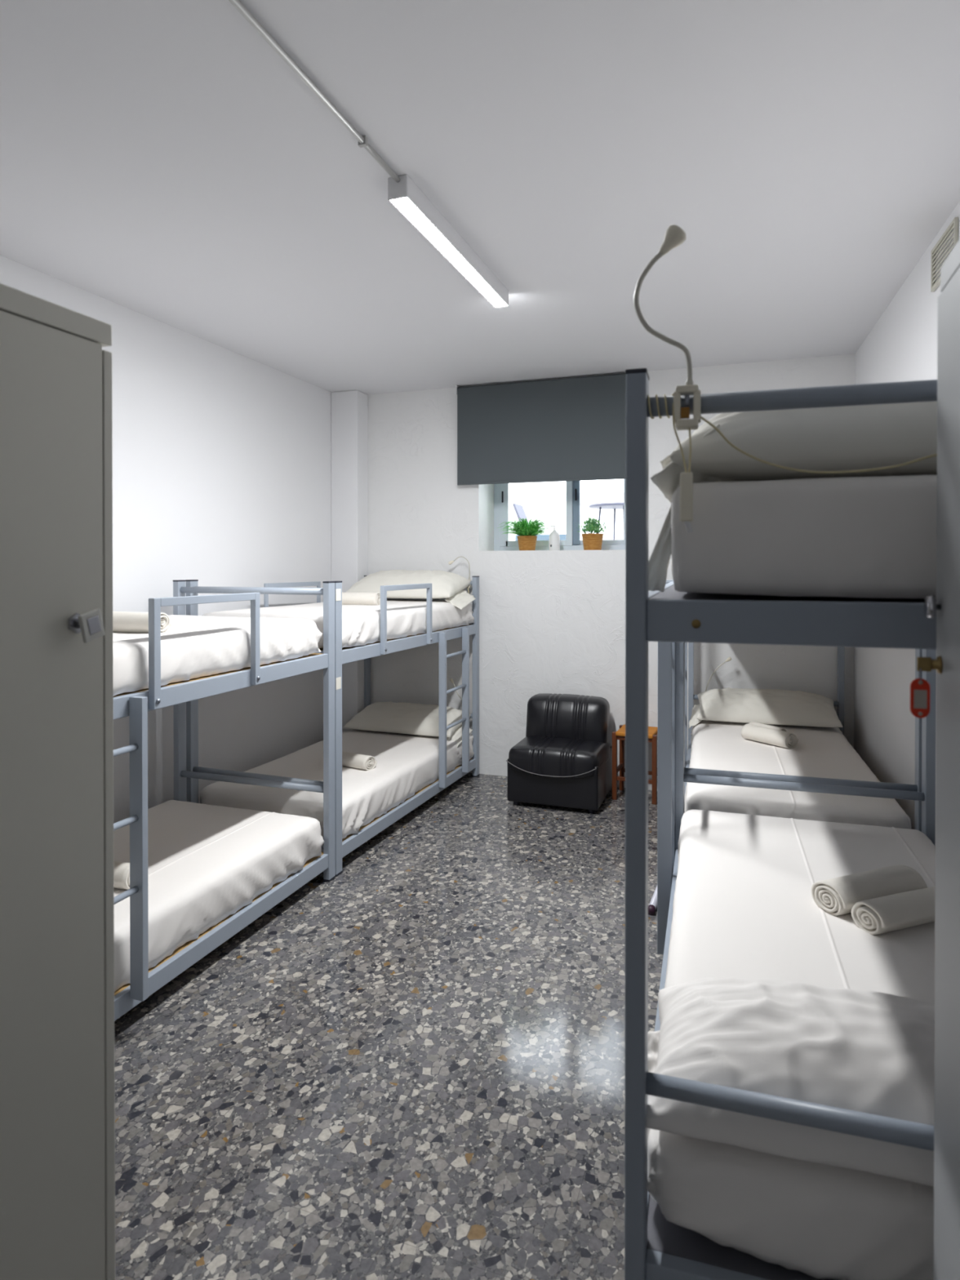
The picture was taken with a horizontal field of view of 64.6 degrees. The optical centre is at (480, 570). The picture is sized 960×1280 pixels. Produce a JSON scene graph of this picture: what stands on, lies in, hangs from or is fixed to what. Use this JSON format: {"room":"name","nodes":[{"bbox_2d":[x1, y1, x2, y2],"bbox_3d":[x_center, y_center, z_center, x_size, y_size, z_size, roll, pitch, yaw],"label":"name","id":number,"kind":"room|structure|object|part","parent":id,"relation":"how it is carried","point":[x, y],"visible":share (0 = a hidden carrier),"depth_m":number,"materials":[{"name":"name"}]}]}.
{"room":"dormitory","nodes":[
{"label":"dormitory","id":0,"kind":"room"},
{"bbox_2d":[0,255,331,823],"bbox_3d":[-2.255,0.088,3.144,0.150,2.940,7.420,0,0,20],"label":"wall","id":1,"kind":"structure","parent":0,"point":[222,456],"depth_m":4.64,"materials":[{"name":"white paint"}]},
{"bbox_2d":[114,773,663,1279],"bbox_3d":[-0.280,1.615,2.216,4.600,0.100,6.970,0,0,20],"label":"floor","id":2,"kind":"structure","parent":0,"point":[410,1065],"depth_m":2.39,"materials":[{"name":"grey stone"}]},
{"bbox_2d":[0,283,115,1279],"bbox_3d":[-1.000,0.573,1.024,0.544,2.000,0.825,0,0,20],"label":"locker","id":3,"kind":"object","parent":2,"relation":"on","point":[57,1133],"visible":1,"depth_m":1.22,"materials":[{"name":"grey metal"}]},
{"bbox_3d":[-0.667,0.087,1.257,0.005,0.034,0.029,0,0,20],"label":"lock plate","id":4,"kind":"part","parent":3,"relation":"part of","materials":[{"name":"silver metal"}]},
{"bbox_3d":[-0.651,0.087,1.252,0.029,0.018,0.019,0,0,20],"label":"lock stem","id":5,"kind":"part","parent":3,"relation":"part of","materials":[{"name":"silver metal"}]},
{"bbox_3d":[-0.637,0.090,1.247,0.007,0.054,0.049,0,0,20],"label":"latch handle","id":6,"kind":"part","parent":3,"relation":"part of","materials":[{"name":"silver metal"}]},
{"bbox_2d":[113,579,335,1021],"bbox_3d":[-1.505,0.809,3.032,1.028,1.500,2.042,0,0,20],"label":"bunk bed","id":7,"kind":"object","parent":2,"relation":"on","point":[144,981],"visible":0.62,"depth_m":3.02,"materials":[{"name":"blue paint"}]},
{"bbox_3d":[-1.630,0.802,4.127,0.034,1.490,0.060,0,0,20],"label":"leg","id":8,"kind":"part","parent":7,"relation":"part of","materials":[{"name":"blue paint"}]},
{"bbox_3d":[-1.043,0.288,2.931,0.026,0.387,0.607,0,0,20],"label":"guard rail","id":9,"kind":"part","parent":7,"relation":"part of","materials":[{"name":"grey metal"}]},
{"bbox_2d":[112,614,322,696],"bbox_3d":[-1.532,0.325,3.017,0.948,0.179,1.961,0,0,20],"label":"mattress","id":10,"kind":"object","parent":7,"relation":"on","point":[194,646],"visible":0.46,"depth_m":3.04,"materials":[{"name":"white fabric"}]},
{"bbox_2d":[112,611,172,632],"bbox_3d":[-1.361,0.201,2.958,0.310,0.081,0.113,0,0,16],"label":"rolled towel","id":11,"kind":"object","parent":10,"relation":"on","point":[122,621],"visible":0.62,"depth_m":2.91,"materials":[{"name":"white fabric"}]},
{"bbox_2d":[113,800,324,991],"bbox_3d":[-1.532,1.311,3.024,0.972,0.207,1.961,0,0,20],"label":"mattress","id":12,"kind":"object","parent":7,"relation":"on","point":[206,863],"visible":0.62,"depth_m":3.24,"materials":[{"name":"white fabric"}]},
{"bbox_2d":[113,861,129,889],"bbox_3d":[-1.462,1.170,2.950,0.310,0.088,0.120,0,0,15],"label":"rolled towel","id":13,"kind":"object","parent":12,"relation":"on","point":[121,869],"visible":0.19,"depth_m":2.87,"materials":[{"name":"white fabric"}]},
{"bbox_3d":[-1.088,0.455,2.882,0.026,0.070,1.920,0,0,20],"label":"rail","id":14,"kind":"part","parent":7,"relation":"part of","materials":[{"name":"grey metal"}]},
{"bbox_3d":[-1.088,1.454,2.889,0.026,0.068,1.920,0,0,20],"label":"rail","id":15,"kind":"part","parent":7,"relation":"part of","materials":[{"name":"grey metal"}]},
{"bbox_3d":[-0.757,0.804,3.817,0.034,1.490,0.060,0,0,20],"label":"leg","id":16,"kind":"part","parent":7,"relation":"part of","materials":[{"name":"blue paint"}]},
{"bbox_2d":[185,575,479,876],"bbox_3d":[-0.799,0.795,4.948,1.018,1.500,2.002,0,0,21],"label":"bunk bed","id":17,"kind":"object","parent":2,"relation":"on","point":[345,846],"visible":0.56,"depth_m":4.44,"materials":[{"name":"blue paint"}]},
{"bbox_3d":[-1.597,0.802,4.217,0.034,1.490,0.060,0,0,21],"label":"leg","id":18,"kind":"part","parent":17,"relation":"part of","materials":[{"name":"blue paint"}]},
{"bbox_3d":[-1.258,0.273,5.138,0.012,0.387,0.632,0,0,21],"label":"guard rail","id":19,"kind":"part","parent":17,"relation":"part of","materials":[{"name":"grey metal"}]},
{"bbox_2d":[200,728,474,838],"bbox_3d":[-0.814,1.299,4.957,0.968,0.204,1.956,0,0,21],"label":"mattress","id":20,"kind":"object","parent":17,"relation":"on","point":[406,763],"visible":0.62,"depth_m":4.51,"materials":[{"name":"white fabric"}]},
{"bbox_2d":[342,751,377,770],"bbox_3d":[-0.786,1.162,4.673,0.310,0.082,0.116,0,0,32],"label":"rolled towel","id":21,"kind":"object","parent":20,"relation":"on","point":[353,760],"visible":0.74,"depth_m":4.60,"materials":[{"name":"white fabric"}]},
{"bbox_2d":[343,701,472,746],"bbox_3d":[-0.519,1.121,5.657,0.906,0.240,0.402,0,0,21],"label":"pillow","id":22,"kind":"object","parent":20,"relation":"on","point":[403,717],"visible":0.82,"depth_m":5.55,"materials":[{"name":"beige fabric"}]},
{"bbox_2d":[201,599,474,648],"bbox_3d":[-0.815,0.311,4.950,0.982,0.179,1.932,0,0,21],"label":"mattress","id":23,"kind":"object","parent":17,"relation":"on","point":[361,624],"visible":0.62,"depth_m":4.49,"materials":[{"name":"white fabric"}]},
{"bbox_2d":[342,591,380,604],"bbox_3d":[-0.810,0.185,5.024,0.310,0.085,0.114,0,0,14],"label":"rolled towel","id":24,"kind":"object","parent":23,"relation":"on","point":[348,598],"visible":0.8,"depth_m":4.97,"materials":[{"name":"white fabric"}]},
{"bbox_2d":[346,569,475,609],"bbox_3d":[-0.506,0.134,5.645,0.933,0.280,0.402,0,0,21],"label":"pillow","id":25,"kind":"object","parent":23,"relation":"on","point":[445,584],"visible":0.83,"depth_m":5.52,"materials":[{"name":"beige fabric"}]},
{"bbox_3d":[-0.734,0.804,3.882,0.034,1.490,0.060,0,0,21],"label":"leg","id":26,"kind":"part","parent":17,"relation":"part of","materials":[{"name":"blue paint"}]},
{"bbox_3d":[-0.895,0.789,6.026,0.034,1.490,0.060,0,0,21],"label":"leg","id":27,"kind":"part","parent":17,"relation":"part of","materials":[{"name":"blue paint"}]},
{"bbox_3d":[-0.434,0.277,4.577,0.026,0.387,0.642,0,0,21],"label":"guard rail","id":28,"kind":"part","parent":17,"relation":"part of","materials":[{"name":"grey metal"}]},
{"bbox_3d":[-0.383,0.442,4.784,0.026,0.070,1.880,0,0,21],"label":"rail","id":29,"kind":"part","parent":17,"relation":"part of","materials":[{"name":"grey metal"}]},
{"bbox_3d":[-0.383,1.441,4.791,0.026,0.068,1.880,0,0,21],"label":"rail","id":30,"kind":"part","parent":17,"relation":"part of","materials":[{"name":"grey metal"}]},
{"bbox_2d":[449,678,470,719],"bbox_3d":[-0.152,1.026,5.723,0.153,0.431,0.044,0,0,16],"label":"reading lamp","id":31,"kind":"object","parent":17,"relation":"attached to","point":[451,679],"visible":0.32,"depth_m":5.72,"materials":[{"name":"beige plastic"}]},
{"bbox_2d":[448,555,471,592],"bbox_3d":[-0.151,0.068,5.711,0.172,0.352,0.046,0,0,12],"label":"reading lamp","id":32,"kind":"object","parent":17,"relation":"attached to","point":[450,562],"visible":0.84,"depth_m":5.70,"materials":[{"name":"beige plastic"}]},
{"bbox_3d":[-0.032,0.791,5.691,0.034,1.490,0.060,0,0,21],"label":"leg","id":33,"kind":"part","parent":17,"relation":"part of","materials":[{"name":"blue paint"}]},
{"bbox_2d":[506,693,612,813],"bbox_3d":[0.549,1.211,5.145,0.607,0.667,0.627,0,0,20],"label":"lounge chair","id":34,"kind":"object","parent":2,"relation":"on","point":[564,757],"visible":0.98,"depth_m":4.97,"materials":[{"name":"black leather"}]},
{"bbox_3d":[0.537,1.235,5.107,0.600,0.179,0.540,0,0,20],"label":"seat","id":35,"kind":"part","parent":34,"relation":"part of","materials":[{"name":"black leather"}]},
{"bbox_3d":[0.610,1.044,5.314,0.570,0.337,0.250,0,0,20],"label":"backrest","id":36,"kind":"part","parent":34,"relation":"part of","materials":[{"name":"black leather"}]},
{"bbox_2d":[612,724,657,804],"bbox_3d":[1.076,1.313,5.187,0.296,0.461,0.270,0,0,23],"label":"wooden stool","id":37,"kind":"object","parent":2,"relation":"on","point":[620,735],"visible":0.62,"depth_m":5.12,"materials":[{"name":"brown wood"}]},
{"bbox_3d":[0.909,1.317,5.132,0.030,0.455,0.030,0,0,23],"label":"leg","id":38,"kind":"part","parent":37,"relation":"part of","materials":[{"name":"brown wood"}]},
{"bbox_3d":[0.997,1.315,5.344,0.030,0.455,0.030,0,0,23],"label":"leg","id":39,"kind":"part","parent":37,"relation":"part of","materials":[{"name":"brown wood"}]},
{"bbox_3d":[1.076,1.097,5.186,0.250,0.029,0.270,0,0,23],"label":"seat","id":40,"kind":"part","parent":37,"relation":"part of","materials":[{"name":"orange wood"}]},
{"bbox_3d":[1.155,1.317,5.030,0.030,0.455,0.030,0,0,23],"label":"leg","id":41,"kind":"part","parent":37,"relation":"part of","materials":[{"name":"brown wood"}]},
{"bbox_2d":[648,885,657,915],"bbox_3d":[0.989,1.534,3.973,0.036,0.036,1.171,0,0,22],"label":"pole","id":42,"kind":"object","parent":2,"relation":"on","point":[652,906],"visible":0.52,"depth_m":3.47,"materials":[{"name":"white"}]},
{"bbox_2d":[624,368,937,1279],"bbox_3d":[0.972,0.610,2.121,1.013,1.910,2.022,0,0,17],"label":"bunk bed","id":43,"kind":"object","parent":2,"relation":"on","point":[656,1248],"visible":0.38,"depth_m":1.28,"materials":[{"name":"grey metal"}]},
{"bbox_3d":[0.270,0.617,1.310,0.034,1.900,0.060,0,0,17],"label":"leg","id":44,"kind":"part","parent":43,"relation":"part of","materials":[{"name":"grey metal"}]},
{"bbox_3d":[0.553,0.077,2.244,0.026,0.070,1.900,0,0,17],"label":"rail","id":45,"kind":"part","parent":43,"relation":"part of","materials":[{"name":"grey metal"}]},
{"bbox_3d":[0.553,1.198,2.252,0.026,0.068,1.900,0,0,17],"label":"rail","id":46,"kind":"part","parent":43,"relation":"part of","materials":[{"name":"grey metal"}]},
{"bbox_3d":[0.837,0.604,3.186,0.034,1.900,0.060,0,0,17],"label":"leg","id":47,"kind":"part","parent":43,"relation":"part of","materials":[{"name":"grey metal"}]},
{"bbox_3d":[0.711,1.206,1.171,0.892,0.068,0.030,0,0,17],"label":"rail","id":48,"kind":"part","parent":43,"relation":"part of","materials":[{"name":"grey metal"}]},
{"bbox_2d":[633,224,937,533],"bbox_3d":[0.510,-0.318,1.220,0.518,0.514,0.062,0,0,17],"label":"reading lamp","id":49,"kind":"object","parent":43,"relation":"attached to","point":[675,236],"visible":0.94,"depth_m":1.26,"materials":[{"name":"beige plastic"}]},
{"bbox_2d":[680,472,693,521],"bbox_3d":[0.339,-0.121,1.247,0.020,0.080,0.014,0,0,17],"label":"switch","id":50,"kind":"object","parent":49,"relation":"attached to","point":[686,478],"depth_m":1.24,"materials":[{"name":"beige plastic"}]},
{"bbox_2d":[647,809,935,1279],"bbox_3d":[0.997,1.070,2.117,0.923,0.180,1.959,0,0,17],"label":"mattress","id":51,"kind":"object","parent":43,"relation":"on","point":[744,907],"visible":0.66,"depth_m":1.87,"materials":[{"name":"white fabric"}]},
{"bbox_2d":[646,977,934,1186],"bbox_3d":[0.762,0.931,1.379,0.934,0.250,0.423,0,0,17],"label":"pillow","id":52,"kind":"object","parent":51,"relation":"on","point":[872,1052],"visible":0.8,"depth_m":1.31,"materials":[{"name":"white fabric"}]},
{"bbox_2d":[811,865,927,915],"bbox_3d":[1.153,0.942,2.247,0.340,0.088,0.126,0,0,-22],"label":"rolled towel","id":53,"kind":"object","parent":51,"relation":"on","point":[836,896],"visible":0.91,"depth_m":2.21,"materials":[{"name":"white fabric"}]},
{"bbox_2d":[851,886,935,934],"bbox_3d":[1.210,0.947,2.127,0.338,0.080,0.114,0,0,-20],"label":"rolled towel","id":54,"kind":"object","parent":51,"relation":"on","point":[899,911],"visible":0.82,"depth_m":2.08,"materials":[{"name":"white fabric"}]},
{"bbox_3d":[0.711,0.085,1.164,0.892,0.070,0.030,0,0,17],"label":"rail","id":55,"kind":"part","parent":43,"relation":"part of","materials":[{"name":"grey metal"}]},
{"bbox_2d":[670,475,937,598],"bbox_3d":[1.014,-0.064,2.104,0.864,0.204,1.928,0,0,17],"label":"mattress","id":56,"kind":"object","parent":43,"relation":"on","point":[850,536],"visible":0.88,"depth_m":1.25,"materials":[{"name":"white fabric"}]},
{"bbox_2d":[648,380,937,591],"bbox_3d":[0.783,-0.151,1.400,0.941,0.380,0.423,0,0,17],"label":"pillow","id":57,"kind":"object","parent":56,"relation":"on","point":[863,437],"visible":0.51,"depth_m":1.28,"materials":[{"name":"beige fabric"}]},
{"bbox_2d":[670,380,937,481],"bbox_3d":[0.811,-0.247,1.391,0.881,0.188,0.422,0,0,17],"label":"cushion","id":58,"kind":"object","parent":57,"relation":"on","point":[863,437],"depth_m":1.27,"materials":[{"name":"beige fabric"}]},
{"bbox_3d":[1.723,0.606,2.918,0.034,1.900,0.060,0,0,17],"label":"leg","id":59,"kind":"part","parent":43,"relation":"part of","materials":[{"name":"grey metal"}]},
{"bbox_2d":[684,642,922,831],"bbox_3d":[1.569,0.597,4.085,1.006,1.910,2.002,0,0,17],"label":"bunk bed","id":60,"kind":"object","parent":2,"relation":"on","point":[839,703],"visible":0.09,"depth_m":3.19,"materials":[{"name":"grey metal"}]},
{"bbox_3d":[0.867,0.603,3.284,0.034,1.900,0.060,0,0,17],"label":"leg","id":61,"kind":"part","parent":60,"relation":"part of","materials":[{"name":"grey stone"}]},
{"bbox_3d":[1.147,1.185,4.217,0.026,0.068,1.880,0,0,17],"label":"rail","id":62,"kind":"part","parent":60,"relation":"part of","materials":[{"name":"grey metal"}]},
{"bbox_3d":[1.427,0.590,5.142,0.034,1.900,0.060,0,0,17],"label":"leg","id":63,"kind":"part","parent":60,"relation":"part of","materials":[{"name":"grey metal"}]},
{"bbox_2d":[705,657,732,691],"bbox_3d":[1.585,0.789,5.085,0.189,0.433,0.042,0,0,17],"label":"reading lamp","id":64,"kind":"object","parent":60,"relation":"attached to","point":[729,659],"visible":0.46,"depth_m":5.08,"materials":[{"name":"beige plastic"}]},
{"bbox_2d":[684,720,911,829],"bbox_3d":[1.590,1.056,4.083,0.926,0.181,1.936,0,0,17],"label":"mattress","id":65,"kind":"object","parent":60,"relation":"on","point":[820,752],"visible":0.67,"depth_m":3.67,"materials":[{"name":"white fabric"}]},
{"bbox_2d":[688,687,842,728],"bbox_3d":[1.794,0.880,4.835,0.891,0.239,0.358,0,0,17],"label":"pillow","id":66,"kind":"object","parent":65,"relation":"on","point":[765,706],"visible":0.98,"depth_m":4.73,"materials":[{"name":"beige fabric"}]},
{"bbox_2d":[748,721,786,731],"bbox_3d":[1.672,0.932,4.423,0.074,0.071,0.228,0,0,-31],"label":"rolled towel","id":67,"kind":"object","parent":65,"relation":"on","point":[750,722],"visible":0.09,"depth_m":4.41,"materials":[{"name":"white fabric"}]},
{"bbox_2d":[741,723,798,748],"bbox_3d":[1.625,0.926,4.272,0.123,0.085,0.298,0,0,-32],"label":"rolled towel","id":68,"kind":"object","parent":65,"relation":"on","point":[780,738],"visible":1,"depth_m":4.21,"materials":[{"name":"white fabric"}]},
{"bbox_3d":[2.314,0.592,4.874,0.034,1.900,0.060,0,0,17],"label":"leg","id":69,"kind":"part","parent":60,"relation":"part of","materials":[{"name":"grey metal"}]},
{"bbox_3d":[1.753,0.605,3.017,0.034,1.900,0.060,0,0,17],"label":"leg","id":70,"kind":"part","parent":60,"relation":"part of","materials":[{"name":"grey metal"}]},
{"bbox_2d":[924,238,959,1279],"bbox_3d":[0.738,0.573,0.604,0.523,2.005,0.865,0,0,20],"label":"door","id":71,"kind":"structure","parent":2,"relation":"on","point":[946,606],"depth_m":1.02,"materials":[{"name":"grey metal"}]},
{"bbox_2d":[910,657,931,718],"bbox_3d":[0.620,0.165,1.070,0.025,0.086,0.013,0,0,-4],"label":"key","id":72,"kind":"object","parent":71,"relation":"hanging from","point":[919,687],"visible":1,"depth_m":1.07,"materials":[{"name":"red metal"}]},
{"bbox_3d":[0.624,0.132,1.068,0.018,0.020,0.002,0,0,20],"label":"blade","id":73,"kind":"part","parent":72,"relation":"part of","materials":[{"name":"gold metal"}]},
{"bbox_3d":[0.634,0.051,1.063,0.018,0.034,0.034,0,0,20],"label":"latch knob","id":74,"kind":"part","parent":71,"relation":"part of","materials":[{"name":"silver metal"}]},
{"bbox_2d":[0,0,959,395],"bbox_3d":[-0.280,-1.450,2.195,4.600,0.150,6.970,0,0,20],"label":"ceiling","id":75,"kind":"structure","parent":0,"point":[161,161],"depth_m":2.59,"materials":[{"name":"white paint"}]},
{"bbox_2d":[228,0,399,182],"bbox_3d":[-0.906,-1.352,0.908,0.028,0.028,3.704,0,0,20],"label":"cable conduit","id":76,"kind":"object","parent":75,"relation":"attached to","point":[362,140],"visible":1,"depth_m":2.12,"materials":[{"name":"grey plastic"}]},
{"bbox_2d":[387,174,508,306],"bbox_3d":[-0.091,-1.343,3.213,0.074,0.078,1.186,0,0,20],"label":"ceiling light","id":77,"kind":"object","parent":75,"relation":"attached to","point":[405,195],"visible":0.99,"depth_m":3.01,"materials":[{"name":"white"}]},
{"bbox_3d":[-0.288,-1.339,2.657,0.074,0.078,0.006,0,0,20],"label":"plate","id":78,"kind":"part","parent":77,"relation":"part of","materials":[{"name":"white metal"}]},
{"bbox_2d":[368,353,855,790],"bbox_3d":[0.975,0.070,5.671,4.550,2.940,0.500,0,0,20],"label":"wall","id":79,"kind":"structure","parent":0,"point":[551,621],"depth_m":5.65,"materials":[{"name":"white paint"}]},
{"bbox_2d":[331,390,368,733],"bbox_3d":[-1.031,0.068,6.021,0.235,2.940,0.181,0,0,20],"label":"pillar","id":80,"kind":"structure","parent":79,"relation":"attached to","point":[349,409],"depth_m":5.93,"materials":[{"name":"white paint"}]},
{"bbox_2d":[499,518,558,550],"bbox_3d":[0.355,-0.270,5.764,0.467,0.240,0.455,0,0,20],"label":"potted plant","id":81,"kind":"object","parent":79,"relation":"on","point":[526,538],"visible":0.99,"depth_m":5.71,"materials":[{"name":"green plant"}]},
{"bbox_3d":[0.358,-0.206,5.771,0.156,0.112,0.156,0,0,20],"label":"basket pot","id":82,"kind":"part","parent":81,"relation":"part of","materials":[{"name":"brown wicker"}]},
{"bbox_2d":[455,373,626,484],"bbox_3d":[0.460,-1.020,5.543,1.348,0.753,0.070,0,0,20],"label":"roller blind","id":83,"kind":"object","parent":79,"relation":"attached to","point":[566,428],"visible":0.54,"depth_m":5.51,"materials":[{"name":"grey fabric"}]},
{"bbox_2d":[549,525,559,550],"bbox_3d":[0.559,-0.244,5.699,0.080,0.188,0.080,0,0,20],"label":"soap bottle","id":84,"kind":"object","parent":79,"relation":"on","point":[554,537],"visible":0.88,"depth_m":5.67,"materials":[{"name":"white plastic"}]},
{"bbox_2d":[493,479,625,551],"bbox_3d":[0.653,-0.616,5.927,1.130,0.930,0.082,0,0,20],"label":"window","id":85,"kind":"structure","parent":79,"relation":"in","point":[502,542],"depth_m":5.89,"materials":[{"name":"white metal"}]},
{"bbox_3d":[0.440,-0.614,5.983,0.590,0.845,0.030,0,0,20],"label":"sash","id":86,"kind":"part","parent":85,"relation":"part of","materials":[{"name":"white metal"}]},
{"bbox_3d":[0.924,-0.613,5.854,0.470,0.845,0.030,0,0,20],"label":"sash","id":87,"kind":"part","parent":85,"relation":"part of","materials":[{"name":"white metal"}]},
{"bbox_2d":[577,517,610,550],"bbox_3d":[0.841,-0.274,5.603,0.248,0.250,0.240,0,0,-23],"label":"potted plant","id":88,"kind":"object","parent":79,"relation":"on","point":[592,540],"visible":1,"depth_m":5.55,"materials":[{"name":"green plant"}]},
{"bbox_3d":[0.830,-0.210,5.604,0.164,0.122,0.164,0,0,20],"label":"basket pot","id":89,"kind":"part","parent":88,"relation":"part of","materials":[{"name":"brown wicker"}]},
{"bbox_2d":[853,200,959,829],"bbox_3d":[1.538,0.098,1.668,0.200,2.940,6.786,0,0,17],"label":"wall","id":90,"kind":"structure","parent":0,"point":[901,345],"depth_m":3.80,"materials":[{"name":"white paint"}]},
{"bbox_2d":[930,217,958,292],"bbox_3d":[1.832,-1.241,3.002,0.012,0.170,0.320,0,0,17],"label":"air vent","id":91,"kind":"object","parent":90,"relation":"in","point":[953,225],"visible":0.74,"depth_m":3.03,"materials":[{"name":"beige metal"}]},
{"label":"outside","id":92,"kind":"structure","parent":0,"visible":0},
{"bbox_2d":[509,492,623,540],"bbox_3d":[6.379,-1.011,17.997,18.000,1.870,0.200,0,0,20],"label":"wall","id":93,"kind":"structure","parent":92,"point":[551,508],"depth_m":19.41,"materials":[{"name":"white paint"}]},
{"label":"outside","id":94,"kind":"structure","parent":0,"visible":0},
{"bbox_3d":[4.332,0.030,12.226,18.000,0.130,14.060,0,0,20],"label":"floor","id":95,"kind":"structure","parent":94,"visible":0},
{"bbox_2d":[512,503,528,524],"bbox_3d":[0.790,-0.465,10.326,0.611,0.886,0.440,0,0,20],"label":"patio chair","id":96,"kind":"object","parent":95,"relation":"on","point":[519,510],"visible":0.17,"depth_m":10.34,"materials":[{"name":"grey paint"}]},
{"bbox_2d":[515,533,565,540],"bbox_3d":[0.727,-0.211,8.759,0.600,0.400,0.240,0,0,20],"label":"planter box","id":97,"kind":"object","parent":95,"relation":"on","point":[540,537],"visible":0.13,"depth_m":8.63,"materials":[{"name":"blue"}]},
{"bbox_2d":[589,502,623,539],"bbox_3d":[2.044,-0.497,11.155,0.880,0.941,0.880,0,0,20],"label":"patio table","id":98,"kind":"object","parent":95,"relation":"on","point":[614,506],"visible":0.49,"depth_m":11.12,"materials":[{"name":"grey paint"}]},
{"bbox_3d":[1.724,-0.478,11.136,0.107,0.902,0.028,0,0,-3],"label":"leg","id":99,"kind":"part","parent":98,"relation":"part of","materials":[{"name":"grey paint"}]},
{"bbox_3d":[2.025,-0.480,11.475,0.027,0.902,0.108,0,0,-3],"label":"leg","id":100,"kind":"part","parent":98,"relation":"part of","materials":[{"name":"grey paint"}]}
]}

